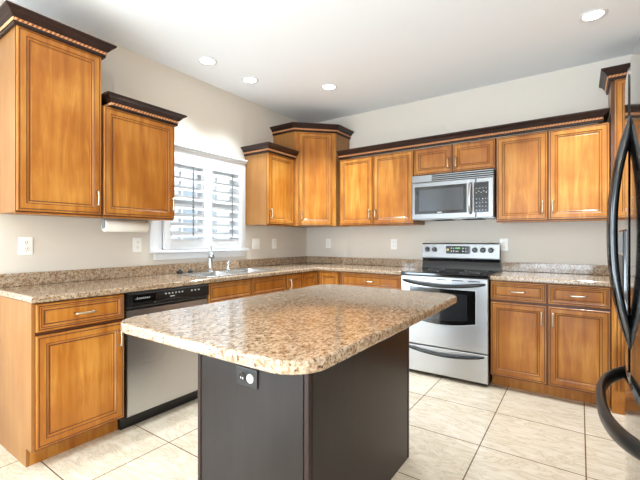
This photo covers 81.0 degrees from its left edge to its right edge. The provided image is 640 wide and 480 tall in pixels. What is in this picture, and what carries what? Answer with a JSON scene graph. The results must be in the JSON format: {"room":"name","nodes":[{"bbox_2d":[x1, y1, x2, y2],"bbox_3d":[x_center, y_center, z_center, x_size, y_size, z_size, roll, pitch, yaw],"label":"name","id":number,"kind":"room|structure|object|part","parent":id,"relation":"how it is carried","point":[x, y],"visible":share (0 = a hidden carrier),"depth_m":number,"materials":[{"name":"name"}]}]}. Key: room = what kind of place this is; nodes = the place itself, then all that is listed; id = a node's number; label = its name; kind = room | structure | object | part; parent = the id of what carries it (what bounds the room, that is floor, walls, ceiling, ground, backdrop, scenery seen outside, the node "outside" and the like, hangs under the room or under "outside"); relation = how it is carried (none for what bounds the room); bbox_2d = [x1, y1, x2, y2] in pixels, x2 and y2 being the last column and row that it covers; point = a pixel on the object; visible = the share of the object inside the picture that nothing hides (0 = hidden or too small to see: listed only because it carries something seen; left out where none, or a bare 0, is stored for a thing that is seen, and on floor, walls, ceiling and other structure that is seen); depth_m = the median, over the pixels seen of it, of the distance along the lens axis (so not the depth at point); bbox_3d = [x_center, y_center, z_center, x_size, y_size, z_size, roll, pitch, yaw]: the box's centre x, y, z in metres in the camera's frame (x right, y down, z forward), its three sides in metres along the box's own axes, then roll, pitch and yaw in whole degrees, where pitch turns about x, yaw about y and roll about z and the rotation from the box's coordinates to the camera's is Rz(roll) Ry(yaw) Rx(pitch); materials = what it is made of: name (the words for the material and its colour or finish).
{"room":"kitchen","nodes":[
{"label":"kitchen","id":0,"kind":"room"},
{"bbox_2d":[0,0,306,273],"bbox_3d":[-2.242,-0.151,2.084,0.120,2.739,7.320,0,0,35],"label":"wall","id":1,"kind":"structure","parent":0,"point":[220,121],"depth_m":3.16,"materials":[{"name":"beige paint"}]},
{"bbox_2d":[19,237,32,254],"bbox_3d":[-1.915,0.039,2.442,0.011,0.118,0.074,0,0,35],"label":"wall outlet","id":2,"kind":"object","parent":1,"relation":"attached to","point":[25,243],"visible":1,"depth_m":2.44,"materials":[{"name":"white plastic"}]},
{"bbox_2d":[0,0,116,217],"bbox_3d":[-1.706,-0.732,2.402,0.402,1.155,0.596,0,0,35],"label":"upper cabinet","id":3,"kind":"object","parent":1,"relation":"attached to","point":[50,69],"visible":1,"depth_m":2.27,"materials":[{"name":"brown wood"}]},
{"bbox_3d":[-1.602,-0.698,2.329,0.020,1.056,0.458,0,0,35],"label":"door","id":4,"kind":"part","parent":3,"relation":"part of","materials":[{"name":"brown wood"}]},
{"bbox_3d":[-1.705,-1.266,2.401,0.399,0.087,0.596,0,0,35],"label":"crown","id":5,"kind":"part","parent":3,"relation":"part of","materials":[{"name":"brown wood"}]},
{"bbox_3d":[-1.465,-0.275,2.475,0.037,0.104,0.017,0,0,35],"label":"handle","id":6,"kind":"part","parent":3,"relation":"part of","materials":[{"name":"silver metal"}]},
{"bbox_2d":[81,91,186,220],"bbox_3d":[-1.396,-0.572,2.849,0.402,0.835,0.608,0,0,35],"label":"upper cabinet","id":7,"kind":"object","parent":1,"relation":"attached to","point":[138,137],"visible":0.89,"depth_m":2.71,"materials":[{"name":"brown wood"}]},
{"bbox_2d":[102,219,147,227],"bbox_3d":[-1.462,-0.118,2.825,0.044,0.070,0.332,0,0,35],"label":"paper towel holder","id":8,"kind":"object","parent":7,"relation":"attached to","point":[103,220],"visible":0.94,"depth_m":2.73,"materials":[{"name":"grey plastic"}]},
{"bbox_2d":[101,220,148,232],"bbox_3d":[-1.462,-0.102,2.825,0.086,0.086,0.318,0,0,35],"label":"paper towel roll","id":9,"kind":"object","parent":8,"relation":"hanging from","point":[110,225],"visible":1,"depth_m":2.79,"materials":[{"name":"white paper"}]},
{"bbox_3d":[-1.310,-0.538,2.751,0.020,0.736,0.536,0,0,35],"label":"door","id":10,"kind":"part","parent":7,"relation":"part of","materials":[{"name":"brown wood"}]},
{"bbox_3d":[-1.395,-0.946,2.848,0.399,0.087,0.608,0,0,35],"label":"crown","id":11,"kind":"part","parent":7,"relation":"part of","materials":[{"name":"brown wood"}]},
{"bbox_2d":[133,238,141,251],"bbox_3d":[-1.489,0.040,3.057,0.011,0.118,0.074,0,0,35],"label":"wall outlet","id":12,"kind":"object","parent":1,"relation":"attached to","point":[137,242],"visible":1,"depth_m":3.05,"materials":[{"name":"white plastic"}]},
{"bbox_2d":[149,143,248,259],"bbox_3d":[-1.146,-0.341,3.608,0.183,1.027,1.098,0,0,35],"label":"window","id":13,"kind":"structure","parent":1,"relation":"in","point":[181,151],"depth_m":3.62,"materials":[{"name":"white"}]},
{"bbox_2d":[163,157,207,249],"bbox_3d":[-1.210,-0.325,3.401,0.095,0.815,0.456,0,0,38],"label":"window shutter","id":14,"kind":"object","parent":13,"relation":"attached to","point":[168,243],"visible":0.79,"depth_m":3.42,"materials":[{"name":"white wood"}]},
{"bbox_3d":[-1.151,-0.349,3.407,0.010,0.635,0.012,0,0,35],"label":"tilt rod","id":15,"kind":"part","parent":14,"relation":"part of","materials":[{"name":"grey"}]},
{"bbox_3d":[-1.097,0.101,3.575,0.064,0.025,1.094,0,0,35],"label":"sill","id":16,"kind":"part","parent":13,"relation":"part of","materials":[{"name":"white"}]},
{"bbox_3d":[-1.183,-0.344,3.662,0.025,0.765,0.860,0,0,35],"label":"sash","id":17,"kind":"part","parent":13,"relation":"part of","materials":[{"name":"white"}]},
{"bbox_2d":[208,164,242,248],"bbox_3d":[-0.948,-0.325,3.778,0.094,0.815,0.458,0,0,38],"label":"window shutter","id":18,"kind":"object","parent":13,"relation":"attached to","point":[217,243],"visible":0.94,"depth_m":3.77,"materials":[{"name":"white wood"}]},
{"bbox_3d":[-0.886,-0.349,3.790,0.010,0.635,0.012,0,0,35],"label":"tilt rod","id":19,"kind":"part","parent":18,"relation":"part of","materials":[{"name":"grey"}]},
{"bbox_2d":[0,256,422,287],"bbox_3d":[-0.444,0.254,3.178,1.588,0.084,3.230,0,0,35],"label":"backsplash","id":20,"kind":"structure","parent":1,"relation":"attached to","point":[46,277],"depth_m":3.22,"materials":[{"name":"stone"}]},
{"bbox_2d":[252,239,259,248],"bbox_3d":[-0.708,0.043,4.181,0.016,0.118,0.122,0,0,35],"label":"light switch","id":21,"kind":"object","parent":1,"relation":"attached to","point":[255,242],"visible":1,"depth_m":4.17,"materials":[{"name":"white plastic"}]},
{"bbox_2d":[241,142,298,225],"bbox_3d":[-0.539,-0.572,4.087,0.402,0.835,0.507,0,0,35],"label":"upper cabinet","id":22,"kind":"object","parent":1,"relation":"attached to","point":[269,166],"visible":1,"depth_m":3.97,"materials":[{"name":"brown wood"}]},
{"bbox_3d":[-0.538,-0.946,4.085,0.399,0.087,0.504,0,0,35],"label":"crown","id":23,"kind":"part","parent":22,"relation":"part of","materials":[{"name":"brown wood"}]},
{"bbox_3d":[-0.418,-0.538,4.038,0.020,0.736,0.424,0,0,35],"label":"door","id":24,"kind":"part","parent":22,"relation":"part of","materials":[{"name":"brown wood"}]},
{"bbox_2d":[272,239,275,248],"bbox_3d":[-0.539,0.043,4.429,0.011,0.118,0.074,0,0,35],"label":"wall outlet","id":25,"kind":"object","parent":1,"relation":"attached to","point":[273,240],"visible":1,"depth_m":4.42,"materials":[{"name":"white plastic"}]},
{"bbox_2d":[171,166,227,238],"bbox_3d":[-4.424,-0.702,7.901,0.470,3.840,16.000,0,0,35],"label":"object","id":26,"kind":"structure","parent":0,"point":[183,174],"depth_m":9.35,"materials":[{"name":"white"}]},
{"bbox_2d":[0,369,624,479],"bbox_3d":[-0.595,1.258,0.871,4.210,0.080,7.440,0,0,35],"label":"floor","id":27,"kind":"structure","parent":0,"point":[459,429],"depth_m":2.23,"materials":[{"name":"tile"}]},
{"bbox_2d":[0,293,123,466],"bbox_3d":[-1.601,0.776,2.320,0.663,0.884,0.486,0,0,35],"label":"base cabinet","id":28,"kind":"object","parent":27,"relation":"on","point":[62,362],"visible":0.94,"depth_m":2.12,"materials":[{"name":"brown wood"}]},
{"bbox_3d":[-1.757,0.776,2.142,0.607,0.884,0.016,0,0,35],"label":"panel","id":29,"kind":"part","parent":28,"relation":"part of","materials":[{"name":"brown wood"}]},
{"bbox_3d":[-1.365,0.414,2.163,0.020,0.148,0.460,0,0,35],"label":"drawer","id":30,"kind":"part","parent":28,"relation":"part of","materials":[{"name":"brown wood"}]},
{"bbox_3d":[-1.365,0.808,2.163,0.020,0.596,0.460,0,0,35],"label":"door","id":31,"kind":"part","parent":28,"relation":"part of","materials":[{"name":"brown wood"}]},
{"bbox_3d":[-1.340,0.414,2.146,0.037,0.017,0.108,0,0,35],"label":"handle","id":32,"kind":"part","parent":28,"relation":"part of","materials":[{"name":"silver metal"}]},
{"bbox_3d":[-1.226,0.605,2.310,0.037,0.104,0.017,0,0,35],"label":"handle","id":33,"kind":"part","parent":28,"relation":"part of","materials":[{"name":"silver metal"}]},
{"bbox_2d":[118,284,208,429],"bbox_3d":[-1.284,0.778,2.787,0.634,0.880,0.634,0,0,35],"label":"dishwasher","id":34,"kind":"object","parent":27,"relation":"on","point":[159,378],"visible":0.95,"depth_m":2.52,"materials":[{"name":"silver metal"}]},
{"bbox_3d":[-1.107,1.160,2.664,0.025,0.114,0.634,0,0,35],"label":"toe panel","id":35,"kind":"part","parent":34,"relation":"part of","materials":[{"name":"black plastic"}]},
{"bbox_3d":[-1.043,0.391,2.620,0.038,0.105,0.622,0,0,35],"label":"control panel","id":36,"kind":"part","parent":34,"relation":"part of","materials":[{"name":"black plastic"}]},
{"bbox_2d":[206,274,285,303],"bbox_3d":[-0.830,0.776,3.432,0.663,0.884,0.934,0,0,35],"label":"base cabinet","id":37,"kind":"object","parent":27,"relation":"on","point":[234,289],"visible":0.22,"depth_m":3.20,"materials":[{"name":"brown wood"}]},
{"bbox_3d":[-0.731,0.414,3.078,0.020,0.148,0.458,0,0,35],"label":"false drawer","id":38,"kind":"part","parent":37,"relation":"part of","materials":[{"name":"brown wood"}]},
{"bbox_3d":[-0.464,0.414,3.462,0.020,0.148,0.454,0,0,35],"label":"false drawer","id":39,"kind":"part","parent":37,"relation":"part of","materials":[{"name":"brown wood"}]},
{"bbox_2d":[285,273,301,289],"bbox_3d":[-0.491,0.776,3.921,0.663,0.884,0.249,0,0,35],"label":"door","id":40,"kind":"structure","parent":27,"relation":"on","point":[294,280],"depth_m":3.75,"materials":[{"name":"brown wood"}]},
{"bbox_2d":[198,327,408,479],"bbox_3d":[-0.022,0.775,1.889,0.616,0.884,0.953,0,0,35],"label":"kitchen island","id":41,"kind":"object","parent":27,"relation":"on","point":[348,419],"visible":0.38,"depth_m":1.55,"materials":[{"name":"brown wood"}]},
{"bbox_3d":[-0.533,0.775,1.675,0.020,0.884,0.020,0,0,35],"label":"corner trim","id":42,"kind":"part","parent":41,"relation":"part of","materials":[{"name":"brown wood"}]},
{"bbox_2d":[236,365,257,388],"bbox_3d":[-0.293,0.546,1.491,0.118,0.074,0.013,0,0,35],"label":"island outlet","id":43,"kind":"object","parent":41,"relation":"attached to","point":[248,377],"visible":1,"depth_m":1.49,"materials":[{"name":"black plastic"}]},
{"bbox_2d":[239,372,244,380],"bbox_3d":[-0.310,0.546,1.504,0.034,0.034,0.011,0,0,35],"label":"receptacle","id":44,"kind":"object","parent":43,"relation":"attached to","point":[241,374],"depth_m":1.50,"materials":[{"name":"black plastic"}]},
{"bbox_3d":[-0.291,0.776,1.501,0.564,0.884,0.004,0,0,35],"label":"panel","id":45,"kind":"part","parent":41,"relation":"part of","materials":[{"name":"brown wood"}]},
{"bbox_2d":[121,284,456,374],"bbox_3d":[-0.005,0.314,1.713,0.902,0.036,1.427,0,0,35],"label":"island countertop","id":46,"kind":"structure","parent":41,"relation":"on","point":[316,328],"depth_m":1.33,"materials":[{"name":"stone"}]},
{"bbox_3d":[-0.043,0.775,1.336,0.020,0.884,0.020,0,0,35],"label":"corner trim","id":47,"kind":"part","parent":41,"relation":"part of","materials":[{"name":"brown wood"}]},
{"bbox_3d":[0.228,0.776,1.716,0.004,0.884,0.901,0,0,35],"label":"panel","id":48,"kind":"part","parent":41,"relation":"part of","materials":[{"name":"brown wood"}]},
{"bbox_3d":[0.488,0.775,2.103,0.020,0.884,0.020,0,0,35],"label":"corner trim","id":49,"kind":"part","parent":41,"relation":"part of","materials":[{"name":"brown wood"}]},
{"bbox_2d":[301,271,339,286],"bbox_3d":[-0.069,0.776,4.334,0.888,0.884,0.903,0,0,35],"label":"base cabinet","id":50,"kind":"object","parent":27,"relation":"on","point":[311,278],"visible":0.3,"depth_m":4.00,"materials":[{"name":"brown wood"}]},
{"bbox_2d":[0,256,422,303],"bbox_3d":[-0.444,0.272,3.178,1.588,0.120,3.230,0,0,35],"label":"countertop","id":51,"kind":"structure","parent":50,"relation":"on","point":[46,286],"depth_m":2.88,"materials":[{"name":"stone"}]},
{"bbox_2d":[207,245,213,270],"bbox_3d":[-1.001,0.169,3.448,0.068,0.240,0.263,0,0,-19],"label":"faucet","id":52,"kind":"object","parent":51,"relation":"on","point":[210,252],"visible":1,"depth_m":3.52,"materials":[{"name":"silver metal"}]},
{"bbox_3d":[-0.996,0.135,3.432,0.040,0.084,0.229,0,0,-19],"label":"spout","id":53,"kind":"part","parent":52,"relation":"part of","materials":[{"name":"silver metal"}]},
{"bbox_2d":[174,268,276,276],"bbox_3d":[-0.831,0.379,3.437,0.476,0.178,0.866,0,0,35],"label":"sink","id":54,"kind":"object","parent":51,"relation":"in","point":[225,272],"visible":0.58,"depth_m":3.45,"materials":[{"name":"silver metal"}]},
{"bbox_3d":[-0.929,0.380,3.256,0.341,0.177,0.368,0,0,35],"label":"bowl","id":55,"kind":"part","parent":54,"relation":"part of","materials":[{"name":"silver metal"}]},
{"bbox_3d":[-0.697,0.380,3.591,0.341,0.177,0.368,0,0,35],"label":"bowl","id":56,"kind":"part","parent":54,"relation":"part of","materials":[{"name":"silver metal"}]},
{"bbox_3d":[-0.107,0.723,3.980,0.020,0.766,0.272,0,0,35],"label":"door","id":57,"kind":"part","parent":50,"relation":"part of","materials":[{"name":"brown wood"}]},
{"bbox_3d":[0.093,0.723,4.024,0.255,0.766,0.020,0,0,35],"label":"door","id":58,"kind":"part","parent":50,"relation":"part of","materials":[{"name":"brown wood"}]},
{"bbox_2d":[340,272,400,289],"bbox_3d":[0.656,0.776,3.977,0.697,0.884,0.663,0,0,35],"label":"base cabinet","id":59,"kind":"object","parent":27,"relation":"on","point":[387,281],"visible":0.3,"depth_m":3.72,"materials":[{"name":"brown wood"}]},
{"bbox_2d":[401,243,500,384],"bbox_3d":[1.233,0.625,3.527,0.758,1.186,0.691,0,0,35],"label":"range","id":60,"kind":"object","parent":27,"relation":"on","point":[455,341],"visible":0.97,"depth_m":3.28,"materials":[{"name":"silver metal"}]},
{"bbox_3d":[1.063,0.585,3.288,0.581,0.327,0.004,0,0,35],"label":"window trim","id":61,"kind":"part","parent":60,"relation":"part of","materials":[{"name":"grey metal"}]},
{"bbox_3d":[1.052,0.388,3.265,0.718,0.057,0.055,0,0,35],"label":"handle","id":62,"kind":"part","parent":60,"relation":"part of","materials":[{"name":"silver metal"}]},
{"bbox_3d":[1.076,0.634,3.299,0.756,0.618,0.031,0,0,35],"label":"oven door","id":63,"kind":"part","parent":60,"relation":"part of","materials":[{"name":"silver metal"}]},
{"bbox_3d":[1.065,0.992,3.267,0.678,0.053,0.037,0,0,35],"label":"handle","id":64,"kind":"part","parent":60,"relation":"part of","materials":[{"name":"black"}]},
{"bbox_3d":[1.060,0.583,3.285,0.438,0.240,0.001,0,0,35],"label":"glass","id":65,"kind":"part","parent":60,"relation":"part of","materials":[{"name":"black glass"}]},
{"bbox_3d":[1.076,1.069,3.299,0.756,0.238,0.031,0,0,35],"label":"drawer","id":66,"kind":"part","parent":60,"relation":"part of","materials":[{"name":"silver metal"}]},
{"bbox_2d":[401,268,500,278],"bbox_3d":[1.249,0.307,3.550,0.758,0.029,0.635,0,0,35],"label":"cooktop","id":67,"kind":"object","parent":60,"relation":"in","point":[426,273],"depth_m":3.39,"materials":[{"name":"black glass"}]},
{"bbox_3d":[1.407,0.110,3.784,0.750,0.156,0.070,0,0,35],"label":"control panel","id":68,"kind":"part","parent":60,"relation":"part of","materials":[{"name":"silver metal"}]},
{"bbox_3d":[1.630,0.098,3.578,0.056,0.056,0.028,0,0,35],"label":"knob","id":69,"kind":"part","parent":60,"relation":"part of","materials":[{"name":"black"}]},
{"bbox_2d":[491,280,610,406],"bbox_3d":[1.900,0.776,3.116,0.791,0.884,0.663,0,0,35],"label":"base cabinet","id":70,"kind":"object","parent":27,"relation":"on","point":[549,339],"visible":0.99,"depth_m":2.86,"materials":[{"name":"brown wood"}]},
{"bbox_3d":[1.578,0.414,2.994,0.394,0.148,0.020,0,0,35],"label":"drawer","id":71,"kind":"part","parent":70,"relation":"part of","materials":[{"name":"brown wood"}]},
{"bbox_3d":[1.578,0.808,2.994,0.394,0.596,0.020,0,0,35],"label":"door","id":72,"kind":"part","parent":70,"relation":"part of","materials":[{"name":"brown wood"}]},
{"bbox_2d":[490,262,610,286],"bbox_3d":[2.241,0.272,2.895,1.605,0.120,0.638,0,0,35],"label":"countertop","id":73,"kind":"structure","parent":70,"relation":"on","point":[569,274],"depth_m":3.18,"materials":[{"name":"stone"}]},
{"bbox_3d":[1.889,0.414,2.743,0.108,0.017,0.037,0,0,35],"label":"handle","id":74,"kind":"part","parent":70,"relation":"part of","materials":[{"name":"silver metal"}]},
{"bbox_3d":[1.906,0.414,2.767,0.374,0.148,0.020,0,0,35],"label":"drawer","id":75,"kind":"part","parent":70,"relation":"part of","materials":[{"name":"brown wood"}]},
{"bbox_3d":[1.906,0.808,2.767,0.374,0.596,0.020,0,0,35],"label":"door","id":76,"kind":"part","parent":70,"relation":"part of","materials":[{"name":"brown wood"}]},
{"bbox_2d":[595,37,639,479],"bbox_3d":[1.235,0.338,0.935,0.882,1.760,0.910,0,0,35],"label":"refrigerator","id":77,"kind":"object","parent":27,"relation":"on","point":[623,246],"visible":1,"depth_m":1.11,"materials":[{"name":"black metal"}]},
{"bbox_3d":[0.937,-0.022,1.178,0.058,0.694,0.040,0,0,35],"label":"handle","id":78,"kind":"part","parent":77,"relation":"part of","materials":[{"name":"black"}]},
{"bbox_3d":[0.915,0.503,1.157,0.103,0.060,0.700,0,0,35],"label":"handle","id":79,"kind":"part","parent":77,"relation":"part of","materials":[{"name":"black metal"}]},
{"bbox_3d":[0.902,-0.022,1.129,0.058,0.694,0.040,0,0,35],"label":"handle","id":80,"kind":"part","parent":77,"relation":"part of","materials":[{"name":"black"}]},
{"bbox_3d":[1.112,-0.062,1.299,0.100,0.960,0.452,0,0,35],"label":"door","id":81,"kind":"part","parent":77,"relation":"part of","materials":[{"name":"black"}]},
{"bbox_3d":[0.981,0.788,1.111,0.100,0.720,0.910,0,0,35],"label":"freezer drawer","id":82,"kind":"part","parent":77,"relation":"part of","materials":[{"name":"black"}]},
{"bbox_3d":[0.851,-0.062,0.923,0.100,0.960,0.452,0,0,35],"label":"door","id":83,"kind":"part","parent":77,"relation":"part of","materials":[{"name":"black"}]},
{"bbox_2d":[610,292,624,414],"bbox_3d":[2.279,0.776,2.872,0.105,0.884,0.632,0,0,35],"label":"fluted pilaster","id":84,"kind":"object","parent":27,"relation":"on","point":[617,399],"visible":0.51,"depth_m":2.63,"materials":[{"name":"brown wood"}]},
{"bbox_2d":[11,0,639,122],"bbox_3d":[-0.595,-1.561,0.871,4.210,0.080,7.440,0,0,35],"label":"ceiling","id":85,"kind":"structure","parent":0,"point":[378,54],"depth_m":2.86,"materials":[{"name":"white paint"}]},
{"bbox_2d":[197,56,216,65],"bbox_3d":[-0.956,-1.518,3.183,0.164,0.005,0.164,0,0,35],"label":"recessed light","id":86,"kind":"object","parent":85,"relation":"in","point":[205,60],"visible":1,"depth_m":3.17,"materials":[{"name":"white"}]},
{"bbox_2d":[241,76,258,83],"bbox_3d":[-0.665,-1.518,3.559,0.164,0.005,0.164,0,0,35],"label":"recessed light","id":87,"kind":"object","parent":85,"relation":"in","point":[247,79],"visible":1,"depth_m":3.54,"materials":[{"name":"white"}]},
{"bbox_2d":[321,83,336,90],"bbox_3d":[0.089,-1.518,3.722,0.164,0.005,0.164,0,0,35],"label":"recessed light","id":88,"kind":"object","parent":85,"relation":"in","point":[329,86],"visible":1,"depth_m":3.71,"materials":[{"name":"white"}]},
{"bbox_2d":[578,8,607,22],"bbox_3d":[1.847,-1.518,2.535,0.164,0.005,0.164,0,0,35],"label":"recessed light","id":89,"kind":"object","parent":85,"relation":"in","point":[592,15],"visible":1,"depth_m":2.53,"materials":[{"name":"white"}]},
{"bbox_2d":[307,54,632,274],"bbox_3d":[1.489,-0.151,3.880,3.970,2.739,0.120,0,0,35],"label":"wall","id":90,"kind":"structure","parent":0,"point":[576,89],"depth_m":3.69,"materials":[{"name":"beige paint"}]},
{"bbox_2d":[270,122,353,227],"bbox_3d":[-0.086,-0.739,4.459,0.722,1.153,0.722,0,0,35],"label":"upper cabinet","id":91,"kind":"object","parent":90,"relation":"attached to","point":[317,162],"visible":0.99,"depth_m":4.27,"materials":[{"name":"brown wood"}]},
{"bbox_3d":[-0.068,-1.272,4.360,1.017,0.087,0.287,0,0,-10],"label":"crown","id":92,"kind":"part","parent":91,"relation":"part of","materials":[{"name":"brown wood"}]},
{"bbox_3d":[-0.054,-0.701,4.280,0.479,1.078,0.004,0,0,-10],"label":"frame","id":93,"kind":"part","parent":91,"relation":"part of","materials":[{"name":"brown wood"}]},
{"bbox_3d":[-0.052,-0.694,4.268,0.385,1.048,0.020,0,0,-10],"label":"door","id":94,"kind":"part","parent":91,"relation":"part of","materials":[{"name":"brown wood"}]},
{"bbox_2d":[326,239,330,247],"bbox_3d":[0.105,0.044,4.758,0.074,0.118,0.011,0,0,35],"label":"wall outlet","id":95,"kind":"object","parent":90,"relation":"attached to","point":[328,241],"visible":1,"depth_m":4.75,"materials":[{"name":"white plastic"}]},
{"bbox_2d":[340,150,424,226],"bbox_3d":[0.666,-0.534,4.147,0.873,0.760,0.373,0,0,35],"label":"upper cabinet","id":96,"kind":"object","parent":90,"relation":"attached to","point":[376,190],"visible":0.98,"depth_m":4.00,"materials":[{"name":"brown wood"}]},
{"bbox_3d":[0.401,-0.538,4.162,0.412,0.736,0.020,0,0,35],"label":"door","id":97,"kind":"part","parent":96,"relation":"part of","materials":[{"name":"brown wood"}]},
{"bbox_3d":[0.762,-0.538,3.912,0.442,0.736,0.020,0,0,35],"label":"door","id":98,"kind":"part","parent":96,"relation":"part of","materials":[{"name":"brown wood"}]},
{"bbox_2d":[391,239,396,248],"bbox_3d":[0.836,0.048,4.252,0.074,0.118,0.011,0,0,35],"label":"wall outlet","id":99,"kind":"object","parent":90,"relation":"attached to","point":[393,241],"visible":1,"depth_m":4.25,"materials":[{"name":"white plastic"}]},
{"bbox_2d":[414,138,495,175],"bbox_3d":[1.339,-0.773,3.681,0.754,0.282,0.373,0,0,35],"label":"upper cabinet","id":100,"kind":"object","parent":90,"relation":"attached to","point":[481,154],"visible":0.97,"depth_m":3.54,"materials":[{"name":"brown wood"}]},
{"bbox_3d":[1.105,-0.777,3.675,0.368,0.258,0.020,0,0,35],"label":"door","id":101,"kind":"part","parent":100,"relation":"part of","materials":[{"name":"brown wood"}]},
{"bbox_2d":[412,168,495,220],"bbox_3d":[1.316,-0.415,3.647,0.746,0.438,0.453,0,0,35],"label":"microwave","id":102,"kind":"object","parent":100,"relation":"attached to","point":[464,195],"visible":1,"depth_m":3.49,"materials":[{"name":"silver metal"}]},
{"bbox_3d":[1.166,-0.380,3.561,0.598,0.356,0.029,0,0,35],"label":"door","id":103,"kind":"part","parent":102,"relation":"part of","materials":[{"name":"silver metal"}]},
{"bbox_3d":[1.353,-0.380,3.384,0.029,0.292,0.063,0,0,35],"label":"handle","id":104,"kind":"part","parent":102,"relation":"part of","materials":[{"name":"silver metal"}]},
{"bbox_3d":[1.473,-0.380,3.348,0.146,0.356,0.029,0,0,35],"label":"control frame","id":105,"kind":"part","parent":102,"relation":"part of","materials":[{"name":"silver metal"}]},
{"bbox_3d":[1.416,-0.777,3.459,0.366,0.258,0.020,0,0,35],"label":"door","id":106,"kind":"part","parent":100,"relation":"part of","materials":[{"name":"brown wood"}]},
{"bbox_2d":[500,239,507,250],"bbox_3d":[1.769,0.045,3.605,0.074,0.118,0.011,0,0,35],"label":"wall outlet","id":107,"kind":"object","parent":90,"relation":"attached to","point":[504,242],"visible":0.93,"depth_m":3.60,"materials":[{"name":"white plastic"}]},
{"bbox_2d":[496,122,609,222],"bbox_3d":[1.984,-0.534,3.234,0.805,0.760,0.373,0,0,35],"label":"upper cabinet","id":108,"kind":"object","parent":90,"relation":"attached to","point":[558,175],"visible":0.99,"depth_m":3.09,"materials":[{"name":"brown wood"}]},
{"bbox_2d":[336,107,610,159],"bbox_3d":[1.302,-0.959,3.691,2.445,0.087,0.401,0,0,35],"label":"crown molding","id":109,"kind":"structure","parent":108,"relation":"on","point":[599,115],"depth_m":3.35,"materials":[{"name":"brown wood"}]},
{"bbox_3d":[1.737,-0.538,3.237,0.384,0.736,0.020,0,0,35],"label":"door","id":110,"kind":"part","parent":108,"relation":"part of","materials":[{"name":"brown wood"}]},
{"bbox_3d":[2.068,-0.538,3.007,0.398,0.736,0.020,0,0,35],"label":"door","id":111,"kind":"part","parent":108,"relation":"part of","materials":[{"name":"brown wood"}]},
{"bbox_2d":[503,262,608,274],"bbox_3d":[2.418,0.254,3.149,1.605,0.084,0.019,0,0,35],"label":"backsplash","id":112,"kind":"structure","parent":90,"relation":"attached to","point":[507,266],"depth_m":3.34,"materials":[{"name":"stone"}]},
{"bbox_2d":[599,62,630,220],"bbox_3d":[2.634,-0.732,2.770,0.908,1.155,0.402,0,0,35],"label":"upper cabinet","id":113,"kind":"object","parent":90,"relation":"attached to","point":[612,80],"visible":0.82,"depth_m":2.86,"materials":[{"name":"brown wood"}]},
{"bbox_3d":[2.633,-1.266,2.769,0.908,0.087,0.399,0,0,35],"label":"crown","id":114,"kind":"part","parent":113,"relation":"part of","materials":[{"name":"brown wood"}]},
{"bbox_3d":[2.409,-0.698,2.772,0.361,1.056,0.020,0,0,35],"label":"door","id":115,"kind":"part","parent":113,"relation":"part of","materials":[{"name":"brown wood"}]}
]}

